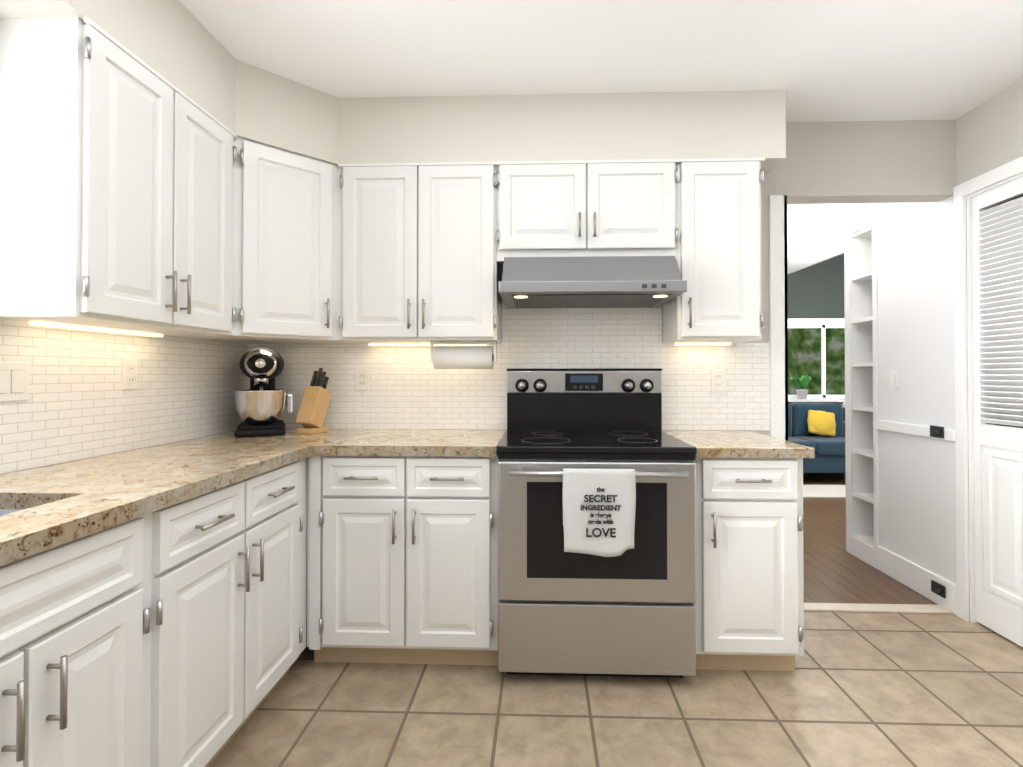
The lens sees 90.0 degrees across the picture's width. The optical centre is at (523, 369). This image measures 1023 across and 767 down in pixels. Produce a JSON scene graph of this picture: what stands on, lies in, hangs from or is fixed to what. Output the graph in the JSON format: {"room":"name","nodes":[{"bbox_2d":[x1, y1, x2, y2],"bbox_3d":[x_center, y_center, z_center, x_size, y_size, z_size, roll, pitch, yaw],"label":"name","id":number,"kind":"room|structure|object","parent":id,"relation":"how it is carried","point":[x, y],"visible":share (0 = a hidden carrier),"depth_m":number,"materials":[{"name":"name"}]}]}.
{"room":"kitchen","nodes":[
{"label":"kitchen","id":0,"kind":"room"},
{"bbox_2d":[0,432,226,474],"bbox_3d":[-1.599,-0.034,0.465,0.120,2.500,4.720,0,-1,2],"label":"wall","id":1,"kind":"structure","parent":0,"point":[102,455],"depth_m":1.80,"materials":[{"name":"white tile"}]},
{"bbox_2d":[0,17,239,340],"bbox_3d":[-1.340,-0.552,1.747,0.304,0.820,0.690,0,-1,2],"label":"upper cabinet","id":2,"kind":"object","parent":1,"relation":"attached to","point":[138,195],"depth_m":1.48,"materials":[{"name":"white paint"}]},
{"bbox_2d":[0,319,247,473],"bbox_3d":[-1.517,0.074,1.011,0.006,0.446,3.380,0,-1,2],"label":"tile backsplash","id":3,"kind":"structure","parent":1,"relation":"attached to","point":[79,404],"depth_m":1.82,"materials":[{"name":"white tile"}]},
{"bbox_2d":[0,362,27,401],"bbox_3d":[-1.494,0.036,1.481,0.009,0.115,0.116,0,-1,2],"label":"light switch","id":4,"kind":"object","parent":3,"relation":"attached to","point":[13,381],"visible":1,"depth_m":1.50,"materials":[{"name":"white plastic"}]},
{"bbox_2d":[122,359,137,389],"bbox_3d":[-1.478,0.018,1.921,0.009,0.115,0.070,0,-1,2],"label":"outlet","id":5,"kind":"object","parent":3,"relation":"attached to","point":[129,373],"visible":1,"depth_m":1.92,"materials":[{"name":"white plastic"}]},
{"bbox_2d":[0,0,785,176],"bbox_3d":[-0.209,-1.129,0.428,2.660,0.310,4.480,0,-1,2],"label":"soffit","id":6,"kind":"structure","parent":0,"point":[178,45],"depth_m":2.33,"materials":[{"name":"white paint"}]},
{"bbox_2d":[179,0,1022,274],"bbox_3d":[2.309,-1.858,2.550,7.790,1.188,9.120,0,-1,2],"label":"ceiling","id":7,"kind":"structure","parent":0,"point":[851,60],"depth_m":2.04,"materials":[{"name":"white paint"}]},
{"bbox_2d":[208,606,1022,766],"bbox_3d":[0.284,1.265,0.363,3.890,0.100,4.670,0,-1,2],"label":"floor","id":8,"kind":"structure","parent":0,"point":[868,689],"depth_m":1.83,"materials":[{"name":"tile"}]},
{"bbox_2d":[0,458,306,766],"bbox_3d":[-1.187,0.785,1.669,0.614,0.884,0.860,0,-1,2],"label":"base cabinet","id":9,"kind":"object","parent":8,"relation":"on","point":[173,635],"visible":0.96,"depth_m":1.23,"materials":[{"name":"white paint"}]},
{"bbox_2d":[0,429,351,565],"bbox_3d":[-1.205,0.314,0.744,0.630,0.040,3.871,0,-1,2],"label":"countertop","id":10,"kind":"structure","parent":9,"relation":"on","point":[56,505],"depth_m":1.37,"materials":[{"name":"beige stone"}]},
{"bbox_2d":[0,509,19,515],"bbox_3d":[-1.250,0.438,0.959,0.381,0.204,0.558,0,-1,2],"label":"sink","id":11,"kind":"object","parent":10,"relation":"in","point":[3,512],"visible":0.06,"depth_m":1.23,"materials":[{"name":"white metal"}]},
{"bbox_2d":[234,348,292,437],"bbox_3d":[-1.272,0.103,2.484,0.326,0.415,0.379,0,-1,2],"label":"stand mixer","id":12,"kind":"object","parent":10,"relation":"on","point":[260,405],"visible":1,"depth_m":2.35,"materials":[{"name":"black metal"}]},
{"bbox_2d":[296,368,330,433],"bbox_3d":[-1.031,0.151,2.526,0.090,0.318,0.177,0,-1,14],"label":"knife block","id":13,"kind":"object","parent":10,"relation":"on","point":[313,407],"visible":1,"depth_m":2.49,"materials":[{"name":"brown wood"}]},
{"bbox_2d":[307,454,497,664],"bbox_3d":[-0.486,0.792,2.355,0.781,0.884,0.604,0,-1,2],"label":"base cabinet","id":14,"kind":"object","parent":8,"relation":"on","point":[402,559],"depth_m":2.06,"materials":[{"name":"white paint"}]},
{"bbox_2d":[316,429,506,456],"bbox_3d":[-0.467,0.329,2.346,0.736,0.040,0.616,0,-1,2],"label":"countertop","id":15,"kind":"structure","parent":14,"relation":"on","point":[361,442],"depth_m":2.11,"materials":[{"name":"beige stone"}]},
{"bbox_2d":[497,368,696,677],"bbox_3d":[0.290,0.613,2.263,0.774,1.240,0.720,0,-1,2],"label":"electric range","id":16,"kind":"object","parent":8,"relation":"on","point":[629,612],"visible":1,"depth_m":1.98,"materials":[{"name":"metal"}]},
{"bbox_2d":[562,468,635,556],"bbox_3d":[0.279,0.533,1.912,0.271,0.322,0.043,0,-1,2],"label":"towel","id":17,"kind":"object","parent":16,"relation":"hanging from","point":[599,506],"visible":1,"depth_m":1.90,"materials":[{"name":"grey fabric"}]},
{"bbox_2d":[694,458,803,670],"bbox_3d":[0.898,0.791,2.308,0.432,0.884,0.604,0,-1,2],"label":"base cabinet","id":18,"kind":"object","parent":8,"relation":"on","point":[749,605],"depth_m":2.01,"materials":[{"name":"white paint"}]},
{"bbox_2d":[662,430,814,457],"bbox_3d":[0.912,0.329,2.299,0.458,0.040,0.616,0,-1,2],"label":"countertop","id":19,"kind":"structure","parent":18,"relation":"on","point":[709,444],"depth_m":2.06,"materials":[{"name":"beige stone"}]},
{"bbox_2d":[306,120,955,605],"bbox_3d":[0.363,-0.013,2.690,3.890,2.500,0.138,0,-1,2],"label":"wall","id":20,"kind":"structure","parent":0,"point":[874,162],"depth_m":2.60,"materials":[{"name":"grey paint"}]},
{"bbox_2d":[222,134,339,343],"bbox_3d":[-1.166,-0.546,2.390,0.607,0.820,0.607,0,-1,2],"label":"upper cabinet","id":21,"kind":"object","parent":20,"relation":"attached to","point":[288,203],"depth_m":2.23,"materials":[{"name":"white paint"}]},
{"bbox_2d":[340,161,502,344],"bbox_3d":[-0.490,-0.544,2.518,0.736,0.820,0.304,0,-1,2],"label":"upper cabinet","id":22,"kind":"object","parent":20,"relation":"attached to","point":[420,242],"depth_m":2.37,"materials":[{"name":"white paint"}]},
{"bbox_2d":[430,342,496,368],"bbox_3d":[-0.294,-0.067,2.497,0.320,0.132,0.112,0,-1,2],"label":"paper towel holder","id":23,"kind":"object","parent":22,"relation":"attached to","point":[463,357],"visible":0.98,"depth_m":2.45,"materials":[{"name":"white paper"}]},
{"bbox_2d":[248,273,769,430],"bbox_3d":[-0.091,-0.111,2.652,2.685,0.845,0.006,0,-1,2],"label":"tile backsplash","id":24,"kind":"structure","parent":20,"relation":"attached to","point":[406,391],"depth_m":2.65,"materials":[{"name":"white tile"}]},
{"bbox_2d":[356,368,368,389],"bbox_3d":[-0.843,0.052,2.669,0.070,0.115,0.009,0,-1,2],"label":"electrical outlet","id":25,"kind":"object","parent":24,"relation":"attached to","point":[362,378],"visible":1,"depth_m":2.67,"materials":[{"name":"white plastic"}]},
{"bbox_2d":[711,369,724,391],"bbox_3d":[0.991,0.057,2.606,0.070,0.115,0.009,0,-1,2],"label":"electrical outlet","id":26,"kind":"object","parent":24,"relation":"attached to","point":[717,380],"visible":1,"depth_m":2.60,"materials":[{"name":"white plastic"}]},
{"bbox_2d":[500,159,683,268],"bbox_3d":[0.293,-0.728,2.493,0.827,0.453,0.304,0,-1,2],"label":"upper cabinet","id":27,"kind":"object","parent":20,"relation":"attached to","point":[569,208],"depth_m":2.34,"materials":[{"name":"white paint"}]},
{"bbox_2d":[499,256,686,307],"bbox_3d":[0.293,-0.406,2.380,0.781,0.190,0.514,0,-1,2],"label":"under-cabinet range hood","id":28,"kind":"object","parent":27,"relation":"attached to","point":[603,282],"visible":1,"depth_m":2.20,"materials":[{"name":"metal"}]},
{"bbox_2d":[663,158,764,344],"bbox_3d":[0.898,-0.545,2.471,0.380,0.820,0.304,0,-1,2],"label":"upper cabinet","id":29,"kind":"object","parent":20,"relation":"attached to","point":[721,304],"depth_m":2.32,"materials":[{"name":"white paint"}]},
{"bbox_2d":[804,603,952,613],"bbox_3d":[1.763,1.231,2.639,0.850,0.012,0.080,0,-1,2],"label":"trim","id":30,"kind":"structure","parent":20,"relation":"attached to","point":[885,608],"depth_m":2.62,"materials":[{"name":"white wood"}]},
{"bbox_2d":[787,254,844,403],"bbox_3d":[3.449,-1.074,6.776,5.800,4.700,0.120,0,-1,2],"label":"wall","id":31,"kind":"structure","parent":0,"point":[816,290],"depth_m":6.70,"materials":[{"name":"grey paint"}]},
{"bbox_2d":[788,318,844,398],"bbox_3d":[3.947,-0.105,6.690,1.500,1.120,0.140,0,-1,2],"label":"room window","id":32,"kind":"structure","parent":31,"relation":"in","point":[822,323],"depth_m":6.73,"materials":[{"name":"white wood"}]},
{"bbox_2d":[788,399,844,406],"bbox_3d":[3.642,0.829,6.544,0.900,0.890,0.145,0,-1,2],"label":"window sill","id":33,"kind":"structure","parent":31,"relation":"in","point":[841,401],"depth_m":6.48,"materials":[{"name":"white wood"}]},
{"bbox_2d":[790,375,810,398],"bbox_3d":[3.560,0.228,6.554,0.257,0.312,0.231,0,-1,2],"label":"potted plant","id":34,"kind":"object","parent":33,"relation":"on","point":[802,382],"visible":1,"depth_m":6.50,"materials":[{"name":"green plant"}]},
{"bbox_2d":[803,473,937,604],"bbox_3d":[3.383,1.308,4.820,5.800,0.100,4.450,0,-1,2],"label":"floor","id":35,"kind":"structure","parent":0,"point":[834,571],"depth_m":3.21,"materials":[{"name":"brown wood"}]},
{"bbox_2d":[788,403,844,472],"bbox_3d":[3.230,0.839,6.038,1.510,0.860,0.865,0,-1,2],"label":"sofa","id":36,"kind":"object","parent":35,"relation":"on","point":[829,454],"visible":0.4,"depth_m":5.90,"materials":[{"name":"blue fabric"}]},
{"bbox_2d":[807,410,835,435],"bbox_3d":[3.483,0.629,5.988,0.329,0.301,0.142,0,-1,2],"label":"pillow","id":37,"kind":"object","parent":36,"relation":"on","point":[822,423],"visible":1,"depth_m":5.95,"materials":[{"name":"yellow fabric"}]},
{"bbox_2d":[803,485,845,497],"bbox_3d":[3.549,1.256,5.265,1.900,0.012,0.550,0,-1,2],"label":"area rug","id":38,"kind":"object","parent":35,"relation":"on","point":[824,491],"depth_m":5.23,"materials":[{"name":"beige"}]},
{"bbox_2d":[845,214,878,568],"bbox_3d":[2.355,0.138,3.339,0.311,2.210,0.319,0,-1,2],"label":"shelves","id":39,"kind":"object","parent":35,"relation":"on","point":[862,453],"visible":0.54,"depth_m":3.45,"materials":[{"name":"white wood"}]},
{"bbox_2d":[844,79,1022,620],"bbox_3d":[2.323,-0.031,0.751,0.400,2.500,5.560,0,-1,2],"label":"wall","id":40,"kind":"structure","parent":0,"point":[916,349],"depth_m":2.81,"materials":[{"name":"white paint"}]},
{"bbox_2d":[890,370,898,388],"bbox_3d":[2.197,0.060,3.036,0.009,0.115,0.070,0,-1,2],"label":"light switch","id":41,"kind":"object","parent":40,"relation":"attached to","point":[894,379],"visible":1,"depth_m":3.03,"materials":[{"name":"white plastic"}]},
{"bbox_2d":[876,420,956,614],"bbox_3d":[2.185,0.774,2.872,0.022,0.930,0.605,0,-1,2],"label":"trim","id":42,"kind":"structure","parent":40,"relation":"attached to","point":[910,575],"depth_m":2.85,"materials":[{"name":"white wood"}]},
{"bbox_2d":[930,425,944,597],"bbox_3d":[2.150,0.737,2.676,0.032,0.880,0.090,0,-1,2],"label":"electrical outlets","id":43,"kind":"object","parent":40,"relation":"attached to","point":[936,587],"visible":0.98,"depth_m":2.66,"materials":[{"name":"grey plastic"}]},
{"bbox_2d":[953,156,1022,646],"bbox_3d":[2.207,0.152,1.829,0.147,2.155,1.481,0,-1,2],"label":"louvered closet doors","id":44,"kind":"structure","parent":40,"relation":"in","point":[988,304],"depth_m":2.41,"materials":[{"name":"white wood"}]},
{"bbox_2d":[995,195,1022,427],"bbox_3d":[2.600,0.104,1.821,0.640,2.250,1.560,0,-1,2],"label":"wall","id":45,"kind":"structure","parent":0,"point":[1000,385],"depth_m":2.57,"materials":[{"name":"grey paint"}]},
{"label":"outside","id":46,"kind":"structure","parent":0,"visible":0},
{"bbox_2d":[788,328,844,394],"bbox_3d":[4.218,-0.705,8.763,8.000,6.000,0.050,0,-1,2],"label":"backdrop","id":47,"kind":"structure","parent":46,"point":[804,351],"depth_m":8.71,"materials":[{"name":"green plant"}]}
]}

